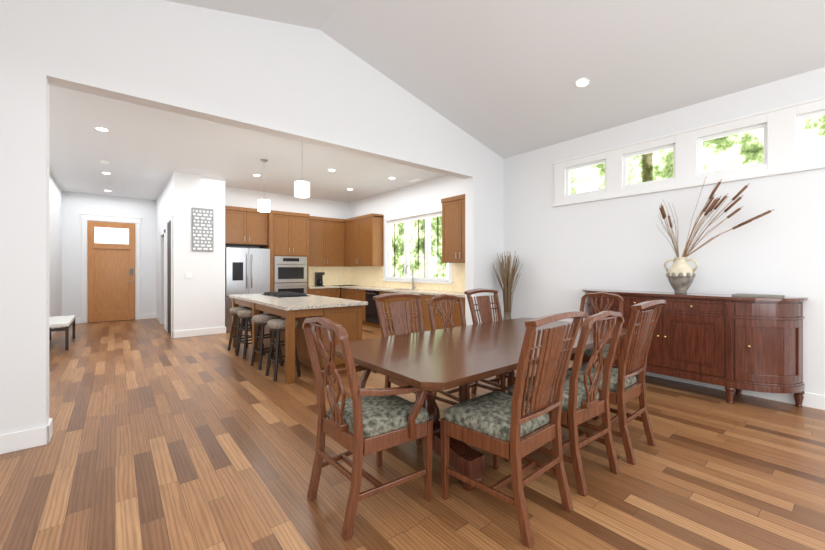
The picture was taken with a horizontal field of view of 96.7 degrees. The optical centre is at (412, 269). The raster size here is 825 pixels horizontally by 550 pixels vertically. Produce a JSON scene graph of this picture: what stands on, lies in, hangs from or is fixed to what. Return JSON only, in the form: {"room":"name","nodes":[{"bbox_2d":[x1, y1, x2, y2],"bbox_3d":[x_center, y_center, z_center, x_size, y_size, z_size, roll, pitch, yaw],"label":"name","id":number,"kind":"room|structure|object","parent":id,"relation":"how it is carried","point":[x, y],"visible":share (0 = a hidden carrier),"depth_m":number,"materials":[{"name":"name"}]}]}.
{"room":"dining room","nodes":[
{"label":"dining room","id":0,"kind":"room"},
{"bbox_2d":[49,173,60,328],"bbox_3d":[-6.159,-0.300,5.846,0.160,3.300,8.480,0,0,-39],"label":"wall","id":1,"kind":"structure","parent":0,"point":[54,190],"depth_m":7.95,"materials":[{"name":"white paint"}]},
{"bbox_2d":[61,190,156,322],"bbox_3d":[-7.968,-0.300,9.735,1.890,3.300,0.160,0,0,-39],"label":"wall","id":2,"kind":"structure","parent":0,"point":[66,209],"depth_m":9.44,"materials":[{"name":"white paint"}]},
{"bbox_2d":[80,213,141,322],"bbox_3d":[-7.909,-0.043,9.654,1.250,2.785,0.040,0,0,-39],"label":"door frame","id":3,"kind":"structure","parent":2,"relation":"attached to","point":[85,217],"depth_m":9.49,"materials":[{"name":"white"}]},
{"bbox_2d":[88,221,134,322],"bbox_3d":[-7.881,0.044,9.619,0.960,2.588,0.118,0,0,-39],"label":"front door","id":4,"kind":"structure","parent":2,"relation":"in","point":[111,271],"depth_m":9.62,"materials":[{"name":"brown wood"}]},
{"bbox_2d":[157,182,167,323],"bbox_3d":[-6.254,-0.300,9.265,0.160,3.300,3.050,0,0,-39],"label":"wall","id":5,"kind":"structure","parent":0,"point":[162,201],"depth_m":9.22,"materials":[{"name":"white paint"}]},
{"bbox_2d":[160,229,165,328],"bbox_3d":[-6.019,0.204,8.831,0.020,2.290,1.080,0,0,-39],"label":"door frame","id":6,"kind":"structure","parent":5,"relation":"attached to","point":[164,231],"depth_m":8.42,"materials":[{"name":"white"}]},
{"bbox_2d":[167,221,170,334],"bbox_3d":[-5.103,0.168,7.707,0.008,2.355,0.760,0,0,-39],"label":"door","id":7,"kind":"structure","parent":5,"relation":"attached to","point":[169,277],"depth_m":7.70,"materials":[{"name":"grey"}]},
{"bbox_2d":[166,215,172,336],"bbox_3d":[-5.108,0.125,7.703,0.020,2.450,0.940,0,0,-39],"label":"door frame","id":8,"kind":"structure","parent":5,"relation":"attached to","point":[169,219],"depth_m":7.34,"materials":[{"name":"white"}]},
{"bbox_2d":[168,172,227,330],"bbox_3d":[-4.626,-0.300,7.869,0.930,3.300,0.810,0,0,-39],"label":"wall","id":9,"kind":"structure","parent":0,"point":[199,299],"depth_m":7.52,"materials":[{"name":"white paint"}]},
{"bbox_2d":[185,272,191,277],"bbox_3d":[-4.525,0.110,7.419,0.120,0.120,0.008,0,0,-39],"label":"switch plate","id":10,"kind":"object","parent":9,"relation":"attached to","point":[188,274],"depth_m":7.41,"materials":[{"name":"white plastic"}]},
{"bbox_2d":[192,207,212,250],"bbox_3d":[-4.327,-0.830,7.565,0.390,0.880,0.026,0,0,-39],"label":"wall art","id":11,"kind":"object","parent":9,"relation":"attached to","point":[202,229],"visible":0.96,"depth_m":7.55,"materials":[{"name":"grey"}]},
{"bbox_2d":[49,85,445,202],"bbox_3d":[-3.639,-2.010,7.890,6.650,0.120,8.480,0,0,-39],"label":"ceiling","id":12,"kind":"structure","parent":0,"point":[145,152],"depth_m":6.36,"materials":[{"name":"white paint"}]},
{"bbox_2d":[94,127,109,131],"bbox_3d":[-4.292,-1.946,5.068,0.168,0.009,0.168,0,0,24],"label":"recessed light","id":13,"kind":"object","parent":12,"relation":"in","point":[102,129],"depth_m":5.07,"materials":[{"name":"white"}]},
{"bbox_2d":[258,159,269,211],"bbox_3d":[-2.629,-1.492,6.495,0.210,0.915,0.210,0,0,-39],"label":"pendant light","id":14,"kind":"object","parent":12,"relation":"hanging from","point":[263,204],"visible":1,"depth_m":6.41,"materials":[{"name":"white glass"}]},
{"bbox_2d":[294,179,309,197],"bbox_3d":[-1.558,-1.492,5.175,0.210,0.915,0.210,0,0,-39],"label":"pendant light","id":15,"kind":"object","parent":12,"relation":"hanging from","point":[301,188],"visible":0.83,"depth_m":5.09,"materials":[{"name":"white glass"}]},
{"bbox_2d":[408,178,422,181],"bbox_3d":[0.051,-1.944,7.929,0.170,0.012,0.350,0,0,-39],"label":"ceiling vent","id":16,"kind":"object","parent":12,"relation":"in","point":[415,179],"visible":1,"depth_m":7.94,"materials":[{"name":"white metal"}]},
{"bbox_2d":[0,0,503,434],"bbox_3d":[-1.587,-0.750,3.979,8.070,4.200,0.180,0,0,-39],"label":"wall","id":17,"kind":"structure","parent":0,"point":[317,87],"depth_m":3.40,"materials":[{"name":"white paint"}]},
{"bbox_2d":[166,0,343,29],"bbox_3d":[-0.479,-2.317,-0.131,4.610,1.206,7.600,0,0,-39],"label":"ceiling","id":18,"kind":"structure","parent":0,"point":[315,14],"depth_m":3.77,"materials":[{"name":"white paint"}]},
{"bbox_2d":[228,188,349,297],"bbox_3d":[-3.530,-0.300,9.407,4.570,3.300,0.160,0,0,-39],"label":"wall","id":19,"kind":"structure","parent":0,"point":[237,197],"depth_m":9.57,"materials":[{"name":"white paint"}]},
{"bbox_2d":[225,206,268,245],"bbox_3d":[-3.961,-0.970,8.553,0.955,0.780,0.616,0,0,-39],"label":"upper cabinet","id":20,"kind":"object","parent":19,"relation":"attached to","point":[242,227],"depth_m":8.33,"materials":[{"name":"brown wood"}]},
{"bbox_2d":[309,218,344,265],"bbox_3d":[-2.412,-0.730,9.954,1.195,1.260,0.392,0,0,-39],"label":"upper cabinet","id":21,"kind":"object","parent":19,"relation":"attached to","point":[326,235],"depth_m":9.87,"materials":[{"name":"brown wood"}]},
{"bbox_2d":[0,318,824,549],"bbox_3d":[-1.783,1.390,4.348,8.510,0.080,16.800,0,0,-39],"label":"floor","id":22,"kind":"structure","parent":0,"point":[162,438],"depth_m":2.43,"materials":[{"name":"brown wood"}]},
{"bbox_2d":[49,315,75,349],"bbox_3d":[-6.386,1.123,6.602,0.390,0.455,1.400,0,0,-39],"label":"bench","id":23,"kind":"object","parent":22,"relation":"on","point":[66,322],"visible":0.71,"depth_m":6.25,"materials":[{"name":"grey fabric"}]},
{"bbox_2d":[228,307,251,352],"bbox_3d":[-2.869,0.991,6.171,0.390,0.723,0.390,0,0,-39],"label":"stool","id":24,"kind":"object","parent":22,"relation":"on","point":[234,311],"visible":0.44,"depth_m":6.12,"materials":[{"name":"grey"}]},
{"bbox_2d":[225,247,269,331],"bbox_3d":[-3.871,0.430,8.454,0.920,1.840,0.832,0,0,-39],"label":"fridge","id":25,"kind":"object","parent":22,"relation":"on","point":[247,270],"visible":0.54,"depth_m":8.11,"materials":[{"name":"silver metal"}]},
{"bbox_2d":[236,309,264,358],"bbox_3d":[-2.554,0.991,5.783,0.378,0.723,0.378,0,0,-39],"label":"stool","id":26,"kind":"object","parent":22,"relation":"on","point":[246,314],"visible":0.71,"depth_m":5.65,"materials":[{"name":"grey"}]},
{"bbox_2d":[250,314,282,369],"bbox_3d":[-2.050,0.991,5.162,0.376,0.723,0.376,0,0,-39],"label":"stool","id":27,"kind":"object","parent":22,"relation":"on","point":[258,320],"visible":0.62,"depth_m":5.07,"materials":[{"name":"grey"}]},
{"bbox_2d":[265,318,300,380],"bbox_3d":[-1.647,0.991,4.665,0.376,0.723,0.376,0,0,-39],"label":"stool","id":28,"kind":"object","parent":22,"relation":"on","point":[275,325],"visible":0.77,"depth_m":4.55,"materials":[{"name":"grey"}]},
{"bbox_2d":[261,210,308,293],"bbox_3d":[-3.158,-0.005,9.194,0.920,2.710,0.632,0,0,-39],"label":"tall cabinet","id":29,"kind":"object","parent":22,"relation":"on","point":[288,246],"depth_m":8.93,"materials":[{"name":"brown wood"}]},
{"bbox_2d":[232,299,361,383],"bbox_3d":[-1.907,0.912,5.696,1.045,0.875,2.670,0,0,-39],"label":"kitchen island","id":30,"kind":"object","parent":22,"relation":"on","point":[350,318],"depth_m":4.87,"materials":[{"name":"brown wood"}]},
{"bbox_2d":[229,295,367,310],"bbox_3d":[-1.905,0.454,5.698,1.120,0.043,2.750,0,0,-39],"label":"island countertop","id":31,"kind":"structure","parent":30,"relation":"on","point":[295,302],"depth_m":5.03,"materials":[{"name":"beige stone"}]},
{"bbox_2d":[261,291,308,298],"bbox_3d":[-2.173,0.410,6.234,0.520,0.044,0.920,0,0,-39],"label":"cooktop","id":32,"kind":"object","parent":31,"relation":"in","point":[284,294],"depth_m":6.07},
{"bbox_2d":[309,290,336,297],"bbox_3d":[-2.464,0.912,9.767,0.880,0.875,0.616,0,0,-39],"label":"base cabinet","id":33,"kind":"object","parent":22,"relation":"on","point":[328,293],"depth_m":9.53,"materials":[{"name":"brown wood"}]},
{"bbox_2d":[309,286,336,289],"bbox_3d":[-2.207,0.455,9.949,1.503,0.040,0.633,0,0,-39],"label":"countertop","id":34,"kind":"structure","parent":33,"relation":"on","point":[310,287],"depth_m":9.56,"materials":[{"name":"beige stone"}]},
{"bbox_2d":[315,272,324,285],"bbox_3d":[-2.481,0.247,9.804,0.180,0.374,0.226,0,0,-39],"label":"coffee maker","id":35,"kind":"object","parent":34,"relation":"on","point":[318,278],"visible":1,"depth_m":9.76,"materials":[{"name":"black plastic"}]},
{"bbox_2d":[337,286,356,299],"bbox_3d":[-1.431,0.912,9.644,0.682,0.875,0.917,0,0,-39],"label":"base cabinet","id":36,"kind":"object","parent":22,"relation":"on","point":[346,293],"depth_m":9.57,"materials":[{"name":"brown wood"}]},
{"bbox_2d":[357,290,364,324],"bbox_3d":[-1.043,0.912,9.215,0.620,0.875,0.468,0,0,-39],"label":"base cabinet","id":37,"kind":"object","parent":22,"relation":"on","point":[360,293],"depth_m":8.96,"materials":[{"name":"brown wood"}]},
{"bbox_2d":[302,317,435,539],"bbox_3d":[-0.284,0.803,2.170,0.607,1.102,0.628,0,0,-39],"label":"head chair","id":38,"kind":"object","parent":22,"relation":"on","point":[376,420],"visible":0.92,"depth_m":2.03,"materials":[{"name":"brown wood"}]},
{"bbox_2d":[365,290,376,327],"bbox_3d":[-0.707,0.912,8.800,0.620,0.875,0.714,0,0,-39],"label":"dishwasher","id":39,"kind":"object","parent":22,"relation":"on","point":[370,309],"depth_m":8.66,"materials":[{"name":"black metal"}]},
{"bbox_2d":[377,290,400,330],"bbox_3d":[-0.210,0.912,8.187,0.620,0.875,0.981,0,0,-39],"label":"base cabinet","id":40,"kind":"object","parent":22,"relation":"on","point":[379,292],"depth_m":8.14,"materials":[{"name":"brown wood"}]},
{"bbox_2d":[401,294,420,332],"bbox_3d":[0.257,0.912,7.612,0.620,0.875,0.615,0,0,-39],"label":"base cabinet","id":41,"kind":"object","parent":22,"relation":"on","point":[409,299],"depth_m":7.46,"materials":[{"name":"brown wood"}]},
{"bbox_2d":[373,292,464,444],"bbox_3d":[0.045,0.784,3.231,0.553,1.140,0.657,0,0,-39],"label":"chair","id":42,"kind":"object","parent":22,"relation":"on","point":[400,315],"visible":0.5,"depth_m":3.35,"materials":[{"name":"brown wood"}]},
{"bbox_2d":[421,294,448,330],"bbox_3d":[0.695,0.912,7.072,0.620,0.875,0.890,0,0,-39],"label":"base cabinet","id":43,"kind":"object","parent":22,"relation":"on","point":[439,322],"depth_m":6.95,"materials":[{"name":"brown wood"}]},
{"bbox_2d":[349,286,464,297],"bbox_3d":[-0.430,0.455,8.439,0.645,0.040,5.190,0,0,-39],"label":"countertop","id":44,"kind":"structure","parent":43,"relation":"on","point":[396,289],"depth_m":7.78,"materials":[{"name":"beige stone"}]},
{"bbox_2d":[449,298,464,327],"bbox_3d":[1.059,0.912,6.623,0.620,0.875,0.494,0,0,-39],"label":"base cabinet","id":45,"kind":"object","parent":22,"relation":"on","point":[456,317],"depth_m":6.49,"materials":[{"name":"brown wood"}]},
{"bbox_2d":[427,294,505,401],"bbox_3d":[0.501,0.803,3.598,0.540,1.102,0.607,0,0,-39],"label":"chair","id":46,"kind":"object","parent":22,"relation":"on","point":[445,297],"visible":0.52,"depth_m":3.70,"materials":[{"name":"brown wood"}]},
{"bbox_2d":[327,318,626,490],"bbox_3d":[0.744,0.962,3.147,2.680,0.775,1.250,0,0,-39],"label":"dining table","id":47,"kind":"object","parent":22,"relation":"on","point":[445,359],"visible":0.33,"depth_m":2.50,"materials":[{"name":"brown wood"}]},
{"bbox_2d":[464,289,513,393],"bbox_3d":[0.969,0.784,3.982,0.547,1.140,0.654,0,0,-39],"label":"chair","id":48,"kind":"object","parent":22,"relation":"on","point":[484,303],"visible":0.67,"depth_m":4.10,"materials":[{"name":"brown wood"}]},
{"bbox_2d":[493,251,522,319],"bbox_3d":[1.558,0.515,6.035,0.483,1.670,0.468,0,0,-39],"label":"stalks","id":49,"kind":"object","parent":22,"relation":"on","point":[507,276],"visible":0.75,"depth_m":5.98,"materials":[{"name":"brown plant"}]},
{"bbox_2d":[440,311,586,547],"bbox_3d":[0.575,0.784,2.101,0.553,1.140,0.657,0,0,-39],"label":"chair","id":50,"kind":"object","parent":22,"relation":"on","point":[497,424],"visible":1,"depth_m":1.97,"materials":[{"name":"brown wood"}]},
{"bbox_2d":[506,311,623,496],"bbox_3d":[1.052,0.803,2.526,0.541,1.102,0.613,0,0,-39],"label":"chair","id":51,"kind":"object","parent":22,"relation":"on","point":[588,400],"visible":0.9,"depth_m":2.34,"materials":[{"name":"brown wood"}]},
{"bbox_2d":[570,292,623,367],"bbox_3d":[1.972,0.803,4.046,0.602,1.102,0.628,0,0,-39],"label":"head chair","id":52,"kind":"object","parent":22,"relation":"on","point":[587,355],"visible":0.27,"depth_m":4.04,"materials":[{"name":"brown wood"}]},
{"bbox_2d":[566,300,666,464],"bbox_3d":[1.543,0.784,2.859,0.547,1.140,0.654,0,0,-39],"label":"chair","id":53,"kind":"object","parent":22,"relation":"on","point":[626,386],"visible":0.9,"depth_m":2.68,"materials":[{"name":"brown wood"}]},
{"bbox_2d":[582,289,807,406],"bbox_3d":[3.003,0.810,4.297,0.518,1.080,2.194,0,0,-39],"label":"sideboard","id":54,"kind":"object","parent":22,"relation":"on","point":[731,344],"visible":0.69,"depth_m":3.71,"materials":[{"name":"brown wood"}]},
{"bbox_2d":[659,178,773,293],"bbox_3d":[3.238,-0.373,4.012,0.273,1.285,1.021,0,0,-39],"label":"vase","id":55,"kind":"object","parent":54,"relation":"on","point":[680,274],"visible":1,"depth_m":4.11,"materials":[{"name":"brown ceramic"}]},
{"bbox_2d":[731,293,784,297],"bbox_3d":[3.486,0.260,3.703,0.260,0.020,0.360,0,0,-39],"label":"tray","id":56,"kind":"object","parent":54,"relation":"on","point":[758,295],"visible":0.96,"depth_m":3.62,"materials":[{"name":"grey metal"}]},
{"bbox_2d":[320,0,824,158],"bbox_3d":[2.716,-2.418,2.461,3.620,1.003,7.600,0,0,-39],"label":"ceiling","id":57,"kind":"structure","parent":0,"point":[499,77],"depth_m":3.96,"materials":[{"name":"white paint"}]},
{"bbox_2d":[575,77,589,87],"bbox_3d":[1.999,-2.204,4.313,0.168,0.046,0.165,0,0,42],"label":"can","id":58,"kind":"object","parent":57,"relation":"attached to","point":[582,82],"visible":1,"depth_m":4.26,"materials":[{"name":"white"}]},
{"bbox_2d":[350,67,824,395],"bbox_3d":[2.293,-0.328,5.729,0.160,3.356,13.210,0,0,-39],"label":"wall","id":59,"kind":"structure","parent":0,"point":[566,254],"depth_m":4.60,"materials":[{"name":"white paint"}]},
{"bbox_2d":[345,218,356,265],"bbox_3d":[-1.542,-0.730,10.011,0.392,1.260,0.787,0,0,-39],"label":"upper cabinet","id":60,"kind":"object","parent":59,"relation":"attached to","point":[345,256],"depth_m":9.95,"materials":[{"name":"brown wood"}]},
{"bbox_2d":[357,214,382,265],"bbox_3d":[-1.104,-0.730,9.520,0.330,1.260,0.758,0,0,-39],"label":"upper cabinet","id":61,"kind":"object","parent":59,"relation":"attached to","point":[369,228],"depth_m":9.28,"materials":[{"name":"brown wood"}]},
{"bbox_2d":[0,313,824,453],"bbox_3d":[-1.813,1.280,4.259,8.070,0.140,16.100,0,0,-39],"label":"baseboard","id":62,"kind":"structure","parent":59,"relation":"attached to","point":[23,439],"depth_m":3.61,"materials":[{"name":"white"}]},
{"bbox_2d":[382,207,452,283],"bbox_3d":[0.070,-0.520,8.382,0.150,1.600,2.470,0,0,-39],"label":"window","id":63,"kind":"structure","parent":59,"relation":"in","point":[427,278],"depth_m":8.51,"materials":[{"name":"white"}]},
{"bbox_2d":[441,198,464,261],"bbox_3d":[0.993,-0.740,6.934,0.330,1.200,0.920,0,0,-39],"label":"upper cabinet","id":64,"kind":"object","parent":59,"relation":"attached to","point":[453,209],"depth_m":6.95,"materials":[{"name":"brown wood"}]},
{"bbox_2d":[552,96,824,206],"bbox_3d":[3.800,-1.325,3.772,0.125,0.690,5.030,0,0,-39],"label":"window","id":65,"kind":"structure","parent":59,"relation":"in","point":[779,126],"depth_m":4.30,"materials":[{"name":"white wood"}]},
{"label":"outside","id":66,"kind":"structure","parent":0,"visible":0},
{"bbox_2d":[392,115,824,277],"bbox_3d":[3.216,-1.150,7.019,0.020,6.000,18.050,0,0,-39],"label":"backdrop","id":67,"kind":"structure","parent":66,"point":[741,149],"depth_m":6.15,"materials":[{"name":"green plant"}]}
]}

